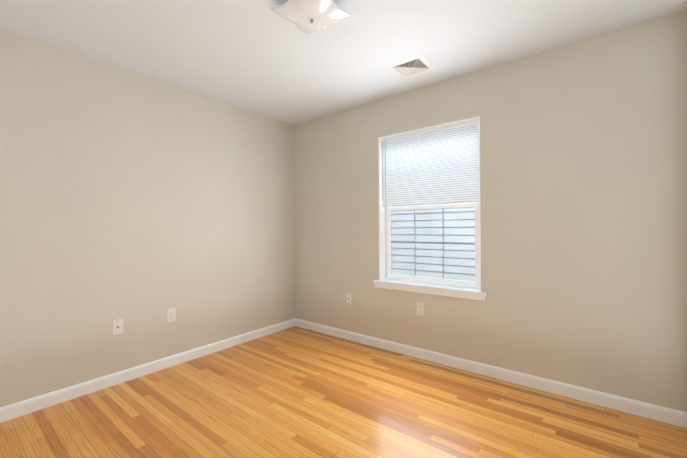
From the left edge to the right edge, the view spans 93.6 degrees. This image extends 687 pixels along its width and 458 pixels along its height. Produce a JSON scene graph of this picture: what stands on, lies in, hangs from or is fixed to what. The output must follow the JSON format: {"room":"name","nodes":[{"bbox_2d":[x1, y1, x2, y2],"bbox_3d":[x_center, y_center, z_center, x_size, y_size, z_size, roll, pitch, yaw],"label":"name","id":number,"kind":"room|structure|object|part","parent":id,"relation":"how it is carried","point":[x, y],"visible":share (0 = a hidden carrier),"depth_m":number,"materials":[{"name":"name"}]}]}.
{"room":"empty bedroom","nodes":[
{"label":"empty bedroom","id":0,"kind":"room"},
{"bbox_2d":[0,27,294,406],"bbox_3d":[-1.776,-0.034,2.563,0.160,2.440,3.920,0,0,38],"label":"wall","id":1,"kind":"structure","parent":0,"point":[139,204],"depth_m":2.51,"materials":[{"name":"paint"}]},
{"bbox_2d":[112,319,122,335],"bbox_3d":[-1.734,0.753,2.476,0.008,0.114,0.070,0,0,38],"label":"outlet","id":2,"kind":"object","parent":1,"relation":"attached to","point":[115,325],"visible":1,"depth_m":2.47,"materials":[{"name":"white plastic"}]},
{"bbox_2d":[0,318,294,422],"bbox_3d":[-1.699,1.142,2.511,0.015,0.088,3.600,0,0,38],"label":"baseboard","id":3,"kind":"structure","parent":1,"relation":"attached to","point":[20,408],"depth_m":2.50,"materials":[{"name":"white wood"}]},
{"bbox_2d":[167,308,175,322],"bbox_3d":[-1.488,0.745,2.788,0.008,0.114,0.070,0,0,38],"label":"outlet","id":4,"kind":"object","parent":1,"relation":"attached to","point":[170,313],"visible":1,"depth_m":2.79,"materials":[{"name":"white plastic"}]},
{"bbox_2d":[0,326,686,457],"bbox_3d":[-0.388,1.228,1.481,3.668,0.100,3.920,0,0,38],"label":"floor","id":5,"kind":"structure","parent":0,"point":[295,392],"depth_m":2.02,"materials":[{"name":"brown wood"}]},
{"bbox_2d":[0,0,686,124],"bbox_3d":[-0.406,-1.322,1.478,3.668,0.120,3.920,0,0,38],"label":"ceiling","id":6,"kind":"structure","parent":0,"point":[261,57],"depth_m":2.14,"materials":[{"name":"white paint"}]},
{"bbox_2d":[270,0,351,35],"bbox_3d":[-0.176,-1.206,1.800,0.323,0.116,0.323,0,0,38],"label":"ceiling light","id":7,"kind":"object","parent":6,"relation":"attached to","point":[311,17],"visible":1,"depth_m":1.77,"materials":[{"name":"white glass"}]},
{"bbox_2d":[388,53,434,77],"bbox_3d":[0.535,-1.264,2.524,0.276,0.012,0.276,0,0,38],"label":"ceiling vent","id":8,"kind":"object","parent":6,"relation":"in","point":[413,65],"visible":1,"depth_m":2.51,"materials":[{"name":"white metal"}]},
{"bbox_2d":[293,9,686,411],"bbox_3d":[0.765,-0.052,2.958,3.348,2.440,0.160,0,0,38],"label":"wall","id":9,"kind":"structure","parent":0,"point":[583,185],"depth_m":2.30,"materials":[{"name":"paint"}]},
{"bbox_2d":[346,293,351,304],"bbox_3d":[0.056,0.738,3.413,0.070,0.114,0.008,0,0,38],"label":"outlet","id":10,"kind":"object","parent":9,"relation":"attached to","point":[349,296],"visible":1,"depth_m":3.41,"materials":[{"name":"white plastic"}]},
{"bbox_2d":[417,302,423,315],"bbox_3d":[0.693,0.724,2.913,0.070,0.114,0.008,0,0,38],"label":"outlet","id":11,"kind":"object","parent":9,"relation":"attached to","point":[420,308],"visible":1,"depth_m":2.91,"materials":[{"name":"white plastic"}]},
{"bbox_2d":[378,116,480,290],"bbox_3d":[0.782,-0.187,2.962,0.958,1.440,0.190,0,0,38],"label":"window","id":12,"kind":"structure","parent":9,"relation":"in","point":[385,257],"depth_m":2.96,"materials":[{"name":"white plastic"}]},
{"bbox_3d":[0.400,-0.198,3.155,0.042,1.337,0.010,0,0,38],"label":"blind cord","id":13,"kind":"part","parent":12,"relation":"part of","materials":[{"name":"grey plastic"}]},
{"bbox_3d":[0.739,-0.557,2.909,0.926,0.673,0.027,0,0,38],"label":"window blind rail","id":14,"kind":"part","parent":12,"relation":"part of","materials":[{"name":"white plastic"}]},
{"bbox_2d":[381,124,478,205],"bbox_3d":[0.739,-0.545,2.909,0.922,0.628,0.009,0,0,38],"label":"window blind","id":15,"kind":"object","parent":12,"relation":"attached to","point":[442,166],"visible":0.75,"depth_m":2.86,"materials":[{"name":"white plastic"}]},
{"bbox_3d":[0.789,-0.196,2.971,0.818,1.282,0.034,0,0,38],"label":"window muntins","id":16,"kind":"part","parent":12,"relation":"part of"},
{"bbox_3d":[0.793,-0.196,2.975,0.826,1.290,0.032,0,0,38],"label":"glass","id":17,"kind":"part","parent":12,"relation":"part of","materials":[{"name":"clear glass"}]},
{"bbox_2d":[373,279,486,300],"bbox_3d":[0.742,0.538,2.905,1.054,0.070,0.122,0,0,38],"label":"window sill","id":18,"kind":"structure","parent":9,"relation":"attached to","point":[461,292],"depth_m":2.82,"materials":[{"name":"white wood"}]},
{"bbox_2d":[295,318,686,427],"bbox_3d":[0.719,1.124,2.891,3.348,0.088,0.015,0,0,38],"label":"baseboard","id":19,"kind":"structure","parent":9,"relation":"attached to","point":[649,410],"depth_m":2.39,"materials":[{"name":"white wood"}]},
{"label":"outside","id":20,"kind":"structure","parent":0,"visible":0},
{"bbox_3d":[4.748,2.684,7.478,16.000,0.100,11.840,0,0,38],"label":"ground","id":21,"kind":"structure","parent":20,"visible":0},
{"bbox_2d":[390,202,474,280],"bbox_3d":[2.277,0.680,4.349,12.000,3.950,0.212,0,0,38],"label":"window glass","id":22,"kind":"object","parent":21,"relation":"on","point":[409,253],"depth_m":4.92,"materials":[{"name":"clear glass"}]}
]}

